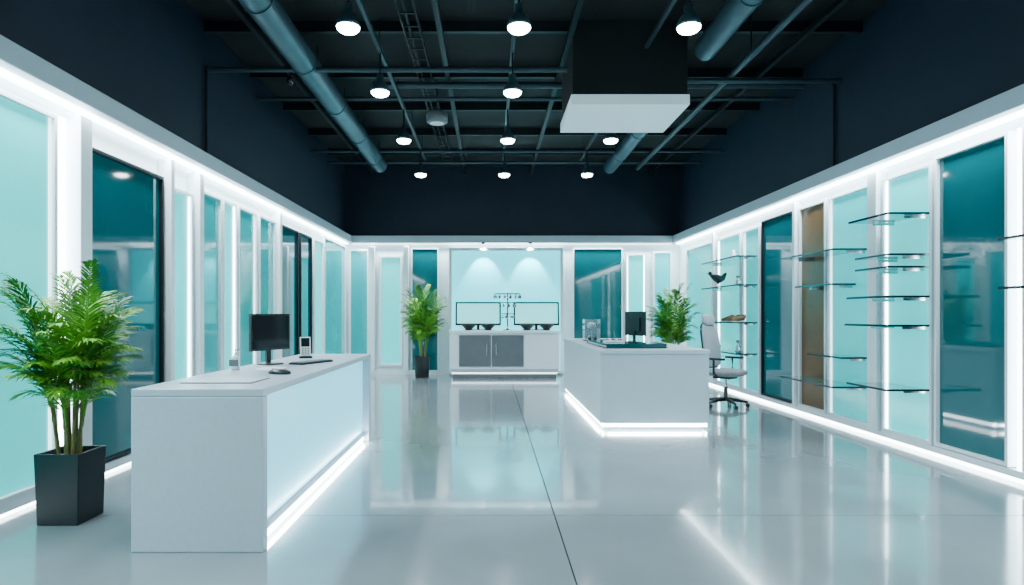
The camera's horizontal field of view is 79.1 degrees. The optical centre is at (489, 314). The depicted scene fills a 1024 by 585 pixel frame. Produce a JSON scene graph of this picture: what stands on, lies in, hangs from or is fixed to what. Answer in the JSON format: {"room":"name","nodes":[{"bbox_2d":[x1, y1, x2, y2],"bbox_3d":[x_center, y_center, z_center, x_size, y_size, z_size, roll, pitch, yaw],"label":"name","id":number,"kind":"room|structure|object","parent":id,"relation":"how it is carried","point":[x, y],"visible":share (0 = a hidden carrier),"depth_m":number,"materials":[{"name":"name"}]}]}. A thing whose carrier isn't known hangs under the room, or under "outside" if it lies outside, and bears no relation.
{"room":"retail showroom","nodes":[
{"label":"retail showroom","id":0,"kind":"room"},
{"bbox_2d":[0,0,344,245],"bbox_3d":[-3.350,-1.020,5.800,0.100,4.740,16.600,0,0,0],"label":"wall","id":1,"kind":"structure","parent":0,"point":[150,57],"depth_m":6.55,"materials":[{"name":"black paint"}]},
{"bbox_2d":[0,89,57,503],"bbox_3d":[-3.257,-0.120,2.890,0.084,2.730,3.450,0,0,0],"label":"panel","id":2,"kind":"object","parent":1,"relation":"attached to","point":[28,131],"visible":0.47,"depth_m":4.33,"materials":[{"name":"glass"}]},
{"bbox_2d":[58,116,65,445],"bbox_3d":[-3.269,-0.125,4.710,0.059,2.750,0.060,0,0,0],"label":"strip light","id":3,"kind":"object","parent":1,"relation":"attached to","point":[61,121],"visible":0.29,"depth_m":4.69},
{"bbox_2d":[0,454,130,517],"bbox_3d":[-3.265,1.300,5.800,0.070,0.100,16.600,0,0,0],"label":"baseboard","id":4,"kind":"structure","parent":1,"relation":"attached to","point":[7,508],"depth_m":4.34,"materials":[{"name":"white paint"}]},
{"bbox_2d":[63,115,91,444],"bbox_3d":[-3.229,-0.150,4.860,0.139,2.800,0.140,0,0,0],"label":"trim","id":5,"kind":"structure","parent":1,"relation":"attached to","point":[78,127],"depth_m":4.79,"materials":[{"name":"white paint"}]},
{"bbox_2d":[92,147,163,462],"bbox_3d":[-3.257,-0.060,5.540,0.084,2.600,1.160,0,0,0],"label":"panel","id":6,"kind":"object","parent":1,"relation":"attached to","point":[128,198],"visible":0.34,"depth_m":5.58,"materials":[{"name":"glass"}]},
{"bbox_2d":[158,159,174,381],"bbox_3d":[-3.229,-0.150,6.185,0.139,2.800,0.070,0,0,0],"label":"trim","id":7,"kind":"structure","parent":1,"relation":"attached to","point":[166,167],"depth_m":6.15,"materials":[{"name":"white paint"}]},
{"bbox_2d":[0,67,347,243],"bbox_3d":[-3.235,-1.607,5.750,0.070,0.025,16.500,0,0,0],"label":"led strip","id":8,"kind":"object","parent":1,"relation":"attached to","point":[4,73],"visible":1,"depth_m":5.53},
{"bbox_2d":[0,35,352,243],"bbox_3d":[-3.200,-1.700,5.800,0.200,0.160,16.600,0,0,0],"label":"trim","id":9,"kind":"structure","parent":1,"relation":"attached to","point":[14,58],"depth_m":5.36,"materials":[{"name":"paint"}]},
{"bbox_2d":[175,187,192,379],"bbox_3d":[-3.257,-0.030,6.485,0.084,2.550,0.480,0,0,0],"label":"panel","id":10,"kind":"object","parent":1,"relation":"attached to","point":[183,200],"visible":0.33,"depth_m":6.58,"materials":[{"name":"glass"}]},
{"bbox_2d":[188,173,203,375],"bbox_3d":[-3.229,-0.150,6.810,0.139,2.800,0.100,0,0,0],"label":"trim","id":11,"kind":"structure","parent":1,"relation":"attached to","point":[195,180],"depth_m":6.76,"materials":[{"name":"white paint"}]},
{"bbox_2d":[204,190,222,373],"bbox_3d":[-3.257,-0.080,7.175,0.084,2.650,0.560,0,0,0],"label":"panel","id":12,"kind":"object","parent":1,"relation":"attached to","point":[213,204],"visible":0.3,"depth_m":7.29,"materials":[{"name":"glass"}]},
{"bbox_2d":[223,199,236,369],"bbox_3d":[-3.257,-0.080,7.690,0.084,2.650,0.410,0,0,0],"label":"panel","id":13,"kind":"object","parent":1,"relation":"attached to","point":[229,208],"visible":0.45,"depth_m":7.74,"materials":[{"name":"glass"}]},
{"bbox_2d":[237,205,256,366],"bbox_3d":[-3.257,-0.080,8.260,0.084,2.650,0.630,0,0,0],"label":"panel","id":14,"kind":"object","parent":1,"relation":"attached to","point":[246,219],"visible":0.46,"depth_m":8.24,"materials":[{"name":"glass"}]},
{"bbox_2d":[257,214,275,362],"bbox_3d":[-3.257,-0.080,8.990,0.084,2.650,0.670,0,0,0],"label":"panel","id":15,"kind":"object","parent":1,"relation":"attached to","point":[266,227],"visible":0.45,"depth_m":9.00,"materials":[{"name":"glass"}]},
{"bbox_2d":[271,212,281,358],"bbox_3d":[-3.229,-0.150,9.390,0.139,2.800,0.100,0,0,0],"label":"trim","id":16,"kind":"structure","parent":1,"relation":"attached to","point":[276,216],"depth_m":9.34,"materials":[{"name":"white paint"}]},
{"bbox_2d":[282,224,298,357],"bbox_3d":[-3.257,-0.080,9.950,0.084,2.650,0.970,0,0,0],"label":"panel","id":17,"kind":"object","parent":1,"relation":"attached to","point":[290,237],"visible":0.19,"depth_m":10.15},
{"bbox_2d":[299,232,311,353],"bbox_3d":[-3.257,-0.080,10.885,0.084,2.650,0.680,0,0,0],"label":"panel","id":18,"kind":"object","parent":1,"relation":"attached to","point":[305,241],"visible":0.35,"depth_m":10.92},
{"bbox_2d":[312,238,323,353],"bbox_3d":[-3.257,-0.080,11.690,0.084,2.650,0.650,0,0,0],"label":"panel","id":19,"kind":"object","parent":1,"relation":"attached to","point":[317,246],"visible":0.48,"depth_m":11.68,"materials":[{"name":"glass"}]},
{"bbox_2d":[321,236,345,353],"bbox_3d":[-3.257,-0.125,12.975,0.084,2.820,1.820,0,0,0],"label":"panel","id":20,"kind":"object","parent":1,"relation":"attached to","point":[334,252],"visible":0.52,"depth_m":12.96,"materials":[{"name":"glass"}]},
{"bbox_2d":[327,161,701,163],"bbox_3d":[0.500,-3.100,12.600,7.600,0.057,0.060,0,0,0],"label":"ceiling pipe","id":21,"kind":"object","parent":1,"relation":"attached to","point":[328,162],"visible":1,"depth_m":12.57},
{"bbox_2d":[310,150,723,152],"bbox_3d":[0.500,-3.010,11.400,7.600,0.057,0.060,0,0,0],"label":"ceiling pipe","id":22,"kind":"object","parent":1,"relation":"attached to","point":[311,151],"visible":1,"depth_m":11.37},
{"bbox_2d":[205,66,841,166],"bbox_3d":[0.504,-2.340,7.356,7.611,1.120,0.325,0,0,-4],"label":"ceiling pipe","id":23,"kind":"object","parent":1,"relation":"attached to","point":[833,81],"visible":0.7,"depth_m":7.23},
{"bbox_2d":[257,97,793,100],"bbox_3d":[0.500,-3.070,8.800,7.600,0.053,0.056,0,0,0],"label":"ceiling pipe","id":24,"kind":"object","parent":1,"relation":"attached to","point":[258,98],"visible":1,"depth_m":8.78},
{"bbox_2d":[0,375,1023,584],"bbox_3d":[0.500,1.450,5.850,7.800,0.200,16.700,0,0,0],"label":"floor","id":25,"kind":"structure","parent":0,"point":[456,481],"depth_m":4.22,"materials":[{"name":"concrete"}]},
{"bbox_2d":[0,259,145,525],"bbox_3d":[-2.772,0.499,4.153,0.850,1.702,1.136,0,0,0],"label":"potted palm","id":26,"kind":"object","parent":25,"relation":"on","point":[69,477],"visible":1,"depth_m":3.98,"materials":[{"name":"plant"}]},
{"bbox_2d":[34,445,105,525],"bbox_3d":[-2.770,1.120,4.100,0.290,0.460,0.290,0,0,0],"label":"pot","id":27,"kind":"object","parent":26,"relation":"attached to","point":[69,482],"depth_m":3.96,"materials":[{"name":"plastic"}]},
{"bbox_2d":[131,354,370,551],"bbox_3d":[-1.665,0.885,5.120,0.750,0.930,3.200,0,0,0],"label":"reception desk","id":28,"kind":"object","parent":25,"relation":"on","point":[215,467],"visible":0.98,"depth_m":3.52,"materials":[{"name":"laminate"}]},
{"bbox_2d":[180,377,268,383],"bbox_3d":[-1.680,0.417,3.960,0.440,0.006,0.320,0,0,0],"label":"desk pad","id":29,"kind":"object","parent":28,"relation":"on","point":[207,380],"visible":1,"depth_m":3.92,"materials":[{"name":"white plastic"}]},
{"bbox_2d":[229,349,239,369],"bbox_3d":[-1.950,0.340,4.749,0.070,0.161,0.068,0,0,0],"label":"pump bottle","id":30,"kind":"object","parent":28,"relation":"on","point":[234,362],"visible":1,"depth_m":4.72,"materials":[{"name":"plastic"}]},
{"bbox_2d":[249,314,289,364],"bbox_3d":[-1.880,0.205,5.300,0.218,0.430,0.444,0,0,0],"label":"computer monitor","id":31,"kind":"object","parent":28,"relation":"on","point":[267,332],"visible":1,"depth_m":5.27,"materials":[{"name":"black plastic"}]},
{"bbox_2d":[268,368,290,374],"bbox_3d":[-1.500,0.401,4.420,0.190,0.038,0.100,0,0,17],"label":"computer mouse","id":32,"kind":"object","parent":28,"relation":"on","point":[276,371],"visible":1,"depth_m":4.38,"materials":[{"name":"black plastic"}]},
{"bbox_2d":[299,337,311,358],"bbox_3d":[-1.803,0.318,6.059,0.120,0.204,0.120,0,0,-20],"label":"card terminal","id":33,"kind":"object","parent":28,"relation":"on","point":[305,342],"visible":1,"depth_m":6.06,"materials":[{"name":"white plastic"}]},
{"bbox_2d":[289,359,332,364],"bbox_3d":[-1.560,0.409,5.420,0.140,0.021,0.420,0,0,22],"label":"keyboard","id":34,"kind":"object","parent":28,"relation":"on","point":[315,361],"visible":1,"depth_m":5.33,"materials":[{"name":"black plastic"}]},
{"bbox_2d":[398,284,447,377],"bbox_3d":[-1.422,0.328,13.433,1.120,2.043,1.260,0,0,-10],"label":"potted palm","id":35,"kind":"object","parent":25,"relation":"on","point":[422,325],"visible":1,"depth_m":13.25,"materials":[{"name":"plant"}]},
{"bbox_2d":[414,356,429,377],"bbox_3d":[-1.470,1.120,13.400,0.359,0.460,0.359,0,0,0],"label":"pot","id":36,"kind":"object","parent":35,"relation":"attached to","point":[421,363],"depth_m":13.27,"materials":[{"name":"ceramic"}]},
{"bbox_2d":[449,330,559,377],"bbox_3d":[0.310,0.840,13.495,2.380,1.020,0.610,0,0,0],"label":"cabinet","id":37,"kind":"object","parent":25,"relation":"on","point":[473,353],"depth_m":13.21,"materials":[{"name":"white paint"}]},
{"bbox_2d":[455,302,500,329],"bbox_3d":[-0.260,0.022,13.620,1.000,0.617,0.200,0,0,0],"label":"display screen","id":38,"kind":"object","parent":37,"relation":"on","point":[478,313],"visible":0.91,"depth_m":13.64,"materials":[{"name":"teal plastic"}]},
{"bbox_2d":[493,292,521,329],"bbox_3d":[0.380,-0.085,13.420,0.620,0.830,0.306,0,0,0],"label":"stand","id":39,"kind":"object","parent":37,"relation":"on","point":[507,293],"visible":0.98,"depth_m":13.36,"materials":[{"name":"metal"}]},
{"bbox_2d":[514,302,558,329],"bbox_3d":[1.020,0.022,13.620,1.000,0.617,0.200,0,0,0],"label":"display screen","id":40,"kind":"object","parent":37,"relation":"on","point":[536,313],"visible":0.8,"depth_m":13.64,"materials":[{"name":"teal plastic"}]},
{"bbox_2d":[563,338,709,428],"bbox_3d":[1.940,0.880,9.090,1.300,0.940,3.620,0,0,0],"label":"reception desk","id":41,"kind":"object","parent":25,"relation":"on","point":[620,388],"depth_m":7.29,"materials":[{"name":"paint"}]},
{"bbox_2d":[582,319,600,340],"bbox_3d":[1.620,0.238,9.900,0.260,0.340,0.260,0,0,0],"label":"display box","id":42,"kind":"object","parent":41,"relation":"on","point":[592,327],"visible":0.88,"depth_m":9.78,"materials":[{"name":"glass"}]},
{"bbox_2d":[587,339,666,347],"bbox_3d":[1.790,0.381,8.305,0.760,0.055,1.450,0,0,0],"label":"desk pad","id":43,"kind":"object","parent":41,"relation":"on","point":[629,343],"visible":0.92,"depth_m":7.68,"materials":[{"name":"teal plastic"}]},
{"bbox_2d":[625,311,645,338],"bbox_3d":[2.180,0.178,9.300,0.218,0.460,0.472,0,0,0],"label":"computer monitor","id":44,"kind":"object","parent":41,"relation":"on","point":[635,322],"visible":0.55,"depth_m":9.25,"materials":[{"name":"black plastic"}]},
{"bbox_2d":[645,283,702,344],"bbox_3d":[3.600,0.351,12.334,1.042,1.998,1.230,0,0,0],"label":"potted palm","id":45,"kind":"object","parent":25,"relation":"on","point":[673,328],"visible":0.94,"depth_m":12.16,"materials":[{"name":"plant"}]},
{"bbox_2d":[700,314,749,409],"bbox_3d":[3.437,0.670,9.126,0.646,1.360,0.634,0,0,-41],"label":"office chair","id":46,"kind":"object","parent":25,"relation":"on","point":[709,335],"visible":0.88,"depth_m":9.13,"materials":[{"name":"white plastic"}]},
{"bbox_2d":[345,166,678,369],"bbox_3d":[0.500,-1.020,14.150,7.800,4.740,0.100,0,0,0],"label":"wall","id":47,"kind":"structure","parent":0,"point":[550,200],"depth_m":14.10,"materials":[{"name":"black paint"}]},
{"bbox_2d":[349,249,367,353],"bbox_3d":[-2.965,-0.100,14.057,0.440,2.770,0.084,0,0,0],"label":"panel","id":48,"kind":"object","parent":47,"relation":"attached to","point":[358,258],"visible":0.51,"depth_m":14.05,"materials":[{"name":"glass"}]},
{"bbox_2d":[368,246,375,370],"bbox_3d":[-2.670,-0.150,14.020,0.140,2.800,0.159,0,0,0],"label":"trim","id":49,"kind":"structure","parent":47,"relation":"attached to","point":[371,249],"depth_m":13.94,"materials":[{"name":"white paint"}]},
{"bbox_2d":[379,255,402,365],"bbox_3d":[-2.245,-0.100,14.057,0.530,2.500,0.084,0,0,0],"label":"panel","id":50,"kind":"object","parent":47,"relation":"attached to","point":[390,266],"visible":0.98,"depth_m":14.05,"materials":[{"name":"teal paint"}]},
{"bbox_2d":[403,246,408,370],"bbox_3d":[-1.895,-0.150,14.020,0.110,2.800,0.159,0,0,0],"label":"trim","id":51,"kind":"structure","parent":47,"relation":"attached to","point":[405,248],"depth_m":13.94,"materials":[{"name":"white paint"}]},
{"bbox_2d":[411,248,438,370],"bbox_3d":[-1.475,-0.120,14.057,0.610,2.780,0.084,0,0,0],"label":"panel","id":52,"kind":"object","parent":47,"relation":"attached to","point":[424,261],"visible":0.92,"depth_m":14.05,"materials":[{"name":"glass"}]},
{"bbox_2d":[371,370,563,374],"bbox_3d":[0.500,1.300,14.070,7.460,0.100,0.060,0,0,0],"label":"baseboard","id":53,"kind":"structure","parent":47,"relation":"attached to","point":[375,372],"depth_m":14.04,"materials":[{"name":"white paint"}]},
{"bbox_2d":[449,248,562,372],"bbox_3d":[0.360,-0.100,13.999,2.560,2.820,0.199,0,0,0],"label":"display niche","id":54,"kind":"object","parent":47,"relation":"attached to","point":[475,274],"visible":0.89,"depth_m":14.05,"materials":[{"name":"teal paint"}]},
{"bbox_2d":[353,243,670,244],"bbox_3d":[0.500,-1.607,14.040,7.200,0.025,0.060,0,0,0],"label":"led strip","id":55,"kind":"object","parent":47,"relation":"attached to","point":[353,243],"visible":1,"depth_m":14.02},
{"bbox_2d":[352,236,672,242],"bbox_3d":[0.500,-1.700,14.000,7.200,0.160,0.200,0,0,0],"label":"trim","id":56,"kind":"structure","parent":47,"relation":"attached to","point":[355,239],"depth_m":13.90,"materials":[{"name":"paint"}]},
{"bbox_2d":[573,248,622,337],"bbox_3d":[2.440,-0.120,14.057,1.120,2.780,0.084,0,0,0],"label":"panel","id":57,"kind":"object","parent":47,"relation":"attached to","point":[597,272],"visible":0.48,"depth_m":14.05,"materials":[{"name":"teal glass"}]},
{"bbox_2d":[625,254,645,339],"bbox_3d":[3.300,-0.075,14.057,0.470,2.620,0.084,0,0,0],"label":"panel","id":58,"kind":"object","parent":47,"relation":"attached to","point":[635,264],"visible":0.52,"depth_m":14.05,"materials":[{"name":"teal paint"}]},
{"bbox_2d":[652,252,671,341],"bbox_3d":[3.900,-0.100,14.057,0.430,2.670,0.084,0,0,0],"label":"panel","id":59,"kind":"object","parent":47,"relation":"attached to","point":[661,261],"visible":0.43,"depth_m":14.05,"materials":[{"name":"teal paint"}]},
{"bbox_2d":[204,0,862,173],"bbox_3d":[0.500,-3.300,5.800,7.600,0.180,16.600,0,0,0],"label":"ceiling","id":60,"kind":"structure","parent":0,"point":[819,25],"depth_m":8.52,"materials":[{"name":"metal"}]},
{"bbox_2d":[238,0,386,172],"bbox_3d":[-2.170,-3.090,4.850,0.320,0.600,14.700,0,0,0],"label":"ventilation duct","id":61,"kind":"object","parent":60,"relation":"hanging from","point":[270,16],"visible":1,"depth_m":7.20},
{"bbox_2d":[356,0,425,160],"bbox_3d":[-1.270,-3.210,4.850,0.040,0.360,14.700,0,0,0],"label":"track","id":62,"kind":"object","parent":60,"relation":"hanging from","point":[359,2],"visible":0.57,"depth_m":7.42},
{"bbox_2d":[336,0,360,34],"bbox_3d":[-1.270,-2.777,5.550,0.220,0.505,0.220,0,0,0],"label":"pendant lamp","id":63,"kind":"object","parent":62,"relation":"hanging from","point":[347,23],"visible":1,"depth_m":5.49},
{"bbox_2d":[371,53,389,97],"bbox_3d":[-1.270,-2.777,7.170,0.220,0.505,0.220,0,0,0],"label":"pendant lamp","id":64,"kind":"object","parent":62,"relation":"hanging from","point":[379,89],"visible":1,"depth_m":7.12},
{"bbox_2d":[396,109,410,143],"bbox_3d":[-1.270,-2.777,9.140,0.220,0.505,0.220,0,0,0],"label":"pendant lamp","id":65,"kind":"object","parent":62,"relation":"hanging from","point":[403,137],"visible":1,"depth_m":9.09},
{"bbox_2d":[415,150,426,177],"bbox_3d":[-1.270,-2.777,11.370,0.220,0.505,0.220,0,0,0],"label":"pendant lamp","id":66,"kind":"object","parent":62,"relation":"hanging from","point":[420,172],"visible":1,"depth_m":11.31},
{"bbox_2d":[394,0,451,159],"bbox_3d":[-0.882,-3.235,5.150,0.195,0.050,15.300,0,0,0],"label":"cable tray","id":67,"kind":"object","parent":60,"relation":"attached to","point":[405,12],"visible":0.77,"depth_m":7.55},
{"bbox_2d":[426,79,447,125],"bbox_3d":[-0.760,-3.069,8.900,0.310,0.642,0.310,0,0,0],"label":"pendant light","id":68,"kind":"object","parent":60,"relation":"hanging from","point":[435,117],"depth_m":8.80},
{"bbox_2d":[502,0,517,160],"bbox_3d":[0.260,-3.210,4.850,0.040,0.360,14.700,0,0,0],"label":"track","id":69,"kind":"object","parent":60,"relation":"hanging from","point":[516,1],"visible":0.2,"depth_m":7.78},
{"bbox_2d":[498,150,509,177],"bbox_3d":[0.260,-2.777,11.370,0.220,0.505,0.220,0,0,0],"label":"pendant lamp","id":70,"kind":"object","parent":69,"relation":"hanging from","point":[504,172],"visible":1,"depth_m":11.31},
{"bbox_2d":[500,109,514,143],"bbox_3d":[0.260,-2.777,9.140,0.220,0.505,0.220,0,0,0],"label":"pendant lamp","id":71,"kind":"object","parent":69,"relation":"hanging from","point":[507,137],"visible":1,"depth_m":9.08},
{"bbox_2d":[503,53,521,97],"bbox_3d":[0.260,-2.777,7.170,0.220,0.505,0.220,0,0,0],"label":"pendant lamp","id":72,"kind":"object","parent":69,"relation":"hanging from","point":[512,89],"visible":1,"depth_m":7.12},
{"bbox_2d":[507,0,530,34],"bbox_3d":[0.260,-2.777,5.550,0.220,0.505,0.220,0,0,0],"label":"pendant lamp","id":73,"kind":"object","parent":69,"relation":"hanging from","point":[518,23],"visible":1,"depth_m":5.49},
{"bbox_2d":[560,20,689,132],"bbox_3d":[1.610,-2.900,7.650,1.360,0.980,1.100,0,0,0],"label":"ceiling bulkhead","id":74,"kind":"object","parent":60,"relation":"hanging from","point":[611,83],"visible":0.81,"depth_m":7.12,"materials":[{"name":"black paint"}]},
{"bbox_2d":[579,0,676,160],"bbox_3d":[1.780,-3.210,4.850,0.040,0.360,14.700,0,0,0],"label":"track","id":75,"kind":"object","parent":60,"relation":"hanging from","point":[670,5],"visible":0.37,"depth_m":6.60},
{"bbox_2d":[581,150,592,177],"bbox_3d":[1.780,-2.777,11.370,0.220,0.505,0.220,0,0,0],"label":"pendant lamp","id":76,"kind":"object","parent":75,"relation":"hanging from","point":[587,172],"visible":1,"depth_m":11.32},
{"bbox_2d":[603,133,617,143],"bbox_3d":[1.780,-2.777,9.140,0.220,0.505,0.220,0,0,0],"label":"pendant lamp","id":77,"kind":"object","parent":75,"relation":"hanging from","point":[609,138],"visible":0.7,"depth_m":9.07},
{"bbox_2d":[676,0,701,34],"bbox_3d":[1.780,-2.777,5.550,0.220,0.505,0.220,0,0,0],"label":"pendant lamp","id":78,"kind":"object","parent":75,"relation":"hanging from","point":[689,23],"visible":1,"depth_m":5.50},
{"bbox_2d":[603,0,763,173],"bbox_3d":[2.430,-3.125,5.050,0.280,0.530,15.100,0,0,0],"label":"ventilation duct","id":79,"kind":"object","parent":60,"relation":"hanging from","point":[734,13],"visible":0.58,"depth_m":6.53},
{"bbox_2d":[635,0,812,169],"bbox_3d":[2.950,-3.141,4.950,0.080,0.498,14.900,0,0,0],"label":"pipe","id":80,"kind":"object","parent":60,"relation":"hanging from","point":[802,4],"visible":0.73,"depth_m":7.22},
{"bbox_2d":[373,82,804,88],"bbox_3d":[1.350,-3.150,8.500,5.900,0.086,0.090,0,0,0],"label":"ceiling pipe","id":81,"kind":"object","parent":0,"point":[400,85],"depth_m":8.46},
{"bbox_2d":[679,0,1023,467],"bbox_3d":[4.350,-1.020,5.800,0.100,4.740,16.600,0,0,0],"label":"wall","id":82,"kind":"structure","parent":0,"point":[913,65],"depth_m":7.06,"materials":[{"name":"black paint"}]},
{"bbox_2d":[686,242,710,379],"bbox_3d":[4.257,-0.080,12.525,0.084,2.650,1.620,0,0,0],"label":"panel","id":83,"kind":"object","parent":82,"relation":"attached to","point":[696,273],"visible":0.34,"depth_m":12.65,"materials":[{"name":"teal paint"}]},
{"bbox_2d":[711,232,719,381],"bbox_3d":[4.234,-0.150,11.640,0.129,2.800,0.080,0,0,0],"label":"trim","id":84,"kind":"structure","parent":82,"relation":"attached to","point":[714,235],"depth_m":11.60,"materials":[{"name":"white paint"}]},
{"bbox_2d":[717,232,741,388],"bbox_3d":[4.257,-0.080,11.000,0.084,2.650,1.070,0,0,0],"label":"panel","id":85,"kind":"object","parent":82,"relation":"attached to","point":[729,301],"visible":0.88,"depth_m":10.96,"materials":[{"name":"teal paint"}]},
{"bbox_2d":[701,255,756,265],"bbox_3d":[4.080,-0.924,10.647,0.351,0.048,1.606,0,0,0],"label":"glass shelf","id":86,"kind":"object","parent":85,"relation":"attached to","point":[719,262],"visible":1,"depth_m":10.43,"materials":[{"name":"glass"}]},
{"bbox_2d":[701,284,756,290],"bbox_3d":[4.080,-0.464,10.647,0.351,0.048,1.606,0,0,0],"label":"glass shelf","id":87,"kind":"object","parent":85,"relation":"attached to","point":[719,288],"visible":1,"depth_m":10.24,"materials":[{"name":"glass"}]},
{"bbox_2d":[708,272,726,285],"bbox_3d":[3.987,-0.624,10.911,0.351,0.275,0.162,0,0,18],"label":"bird figurine","id":88,"kind":"object","parent":87,"relation":"on","point":[717,278],"visible":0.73,"depth_m":10.86,"materials":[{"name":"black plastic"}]},
{"bbox_2d":[701,348,756,355],"bbox_3d":[4.080,0.636,10.647,0.351,0.048,1.606,0,0,0],"label":"glass shelf","id":89,"kind":"object","parent":85,"relation":"attached to","point":[727,351],"visible":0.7,"depth_m":10.15,"materials":[{"name":"glass"}]},
{"bbox_2d":[742,225,760,393],"bbox_3d":[4.257,-0.080,10.040,0.084,2.650,0.650,0,0,0],"label":"panel","id":90,"kind":"object","parent":82,"relation":"attached to","point":[751,238],"visible":0.85,"depth_m":10.04,"materials":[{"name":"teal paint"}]},
{"bbox_2d":[761,211,791,402],"bbox_3d":[4.257,-0.110,9.120,0.084,2.690,1.050,0,0,0],"label":"panel","id":91,"kind":"object","parent":82,"relation":"attached to","point":[776,232],"visible":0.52,"depth_m":9.17,"materials":[{"name":"glass"}]},
{"bbox_2d":[792,202,802,405],"bbox_3d":[4.234,-0.150,8.530,0.129,2.800,0.060,0,0,0],"label":"trim","id":92,"kind":"structure","parent":82,"relation":"attached to","point":[795,205],"depth_m":8.50,"materials":[{"name":"white paint"}]},
{"bbox_2d":[798,199,826,413],"bbox_3d":[4.257,-0.110,8.140,0.084,2.710,0.690,0,0,0],"label":"panel","id":93,"kind":"object","parent":82,"relation":"attached to","point":[812,218],"visible":0.75,"depth_m":8.17,"materials":[{"name":"brown metal"}]},
{"bbox_2d":[827,184,866,425],"bbox_3d":[4.257,-0.110,7.325,0.084,2.710,0.860,0,0,0],"label":"panel","id":94,"kind":"object","parent":82,"relation":"attached to","point":[843,208],"visible":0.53,"depth_m":7.37,"materials":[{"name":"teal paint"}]},
{"bbox_2d":[780,376,864,389],"bbox_3d":[4.045,0.826,7.572,0.421,0.048,1.256,0,0,0],"label":"glass shelf","id":95,"kind":"object","parent":94,"relation":"attached to","point":[818,381],"visible":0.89,"depth_m":7.40,"materials":[{"name":"glass"}]},
{"bbox_2d":[780,248,866,261],"bbox_3d":[4.045,-0.724,7.572,0.421,0.048,1.256,0,0,0],"label":"glass shelf","id":96,"kind":"object","parent":94,"relation":"attached to","point":[807,257],"visible":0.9,"depth_m":7.48,"materials":[{"name":"glass"}]},
{"bbox_2d":[795,283,855,289],"bbox_3d":[4.095,-0.344,7.597,0.321,0.048,0.806,0,0,0],"label":"glass shelf","id":97,"kind":"object","parent":94,"relation":"attached to","point":[840,285],"visible":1,"depth_m":7.36,"materials":[{"name":"glass"}]},
{"bbox_2d":[807,353,866,360],"bbox_3d":[4.095,0.496,7.322,0.321,0.048,0.756,0,0,0],"label":"glass shelf","id":98,"kind":"object","parent":94,"relation":"attached to","point":[830,355],"visible":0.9,"depth_m":7.11,"materials":[{"name":"glass"}]},
{"bbox_2d":[671,84,1023,243],"bbox_3d":[4.200,-1.700,5.800,0.200,0.160,16.600,0,0,0],"label":"trim","id":99,"kind":"structure","parent":82,"relation":"attached to","point":[1011,101],"depth_m":6.38,"materials":[{"name":"paint"}]},
{"bbox_2d":[676,109,1023,243],"bbox_3d":[4.235,-1.607,5.750,0.070,0.025,16.500,0,0,0],"label":"led strip","id":100,"kind":"object","parent":82,"relation":"attached to","point":[1020,113],"visible":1,"depth_m":6.53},
{"bbox_2d":[709,380,1023,483],"bbox_3d":[4.265,1.300,5.800,0.070,0.100,16.600,0,0,0],"label":"baseboard","id":101,"kind":"structure","parent":82,"relation":"attached to","point":[1010,473],"depth_m":6.36,"materials":[{"name":"white paint"}]},
{"bbox_2d":[867,172,887,430],"bbox_3d":[4.234,-0.150,6.780,0.129,2.800,0.160,0,0,0],"label":"trim","id":102,"kind":"structure","parent":82,"relation":"attached to","point":[874,180],"depth_m":6.72,"materials":[{"name":"white paint"}]},
{"bbox_2d":[882,162,933,444],"bbox_3d":[4.257,-0.110,6.300,0.084,2.710,0.750,0,0,0],"label":"panel","id":103,"kind":"object","parent":82,"relation":"attached to","point":[907,354],"visible":0.85,"depth_m":6.27,"materials":[{"name":"glass"}]},
{"bbox_2d":[845,324,929,328],"bbox_3d":[4.014,0.116,6.272,0.481,0.048,0.656,0,0,0],"label":"glass shelf","id":104,"kind":"object","parent":103,"relation":"attached to","point":[904,326],"depth_m":6.02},
{"bbox_2d":[846,295,929,301],"bbox_3d":[4.024,-0.164,6.272,0.461,0.048,0.656,0,0,0],"label":"glass shelf","id":105,"kind":"object","parent":103,"relation":"attached to","point":[886,298],"depth_m":6.02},
{"bbox_2d":[846,382,929,392],"bbox_3d":[4.024,0.736,6.272,0.461,0.048,0.656,0,0,0],"label":"glass shelf","id":106,"kind":"object","parent":103,"relation":"attached to","point":[883,386],"depth_m":6.18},
{"bbox_2d":[848,212,929,225],"bbox_3d":[4.034,-0.964,6.272,0.441,0.048,0.656,0,0,0],"label":"glass shelf","id":107,"kind":"object","parent":103,"relation":"attached to","point":[888,218],"depth_m":6.23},
{"bbox_2d":[855,253,928,261],"bbox_3d":[4.054,-0.574,6.272,0.401,0.048,0.556,0,0,0],"label":"glass shelf","id":108,"kind":"object","parent":103,"relation":"attached to","point":[888,257],"depth_m":6.15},
{"bbox_2d":[855,266,928,273],"bbox_3d":[4.054,-0.454,6.272,0.401,0.048,0.556,0,0,0],"label":"glass shelf","id":109,"kind":"object","parent":103,"relation":"attached to","point":[883,269],"depth_m":6.13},
{"bbox_2d":[934,131,1016,466],"bbox_3d":[4.257,-0.130,5.470,0.084,2.740,0.840,0,0,0],"label":"panel","id":110,"kind":"object","parent":82,"relation":"attached to","point":[975,184],"visible":0.93,"depth_m":5.42,"materials":[{"name":"glass"}]},
{"bbox_2d":[1017,128,1021,470],"bbox_3d":[4.274,-0.125,4.980,0.049,2.750,0.040,0,0,0],"label":"strip light","id":111,"kind":"object","parent":82,"relation":"attached to","point":[1019,130],"visible":0.6,"depth_m":4.98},
{"bbox_2d":[1022,125,1023,471],"bbox_3d":[4.257,-0.130,3.440,0.084,2.750,2.950,0,0,0],"label":"glass","id":112,"kind":"object","parent":82,"relation":"attached to","point":[1022,125],"visible":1,"depth_m":4.90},
{"bbox_2d":[998,234,1023,239],"bbox_3d":[4.095,-0.574,4.347,0.321,0.048,0.906,0,0,0],"label":"glass shelf","id":113,"kind":"object","parent":112,"relation":"attached to","point":[1015,237],"depth_m":4.70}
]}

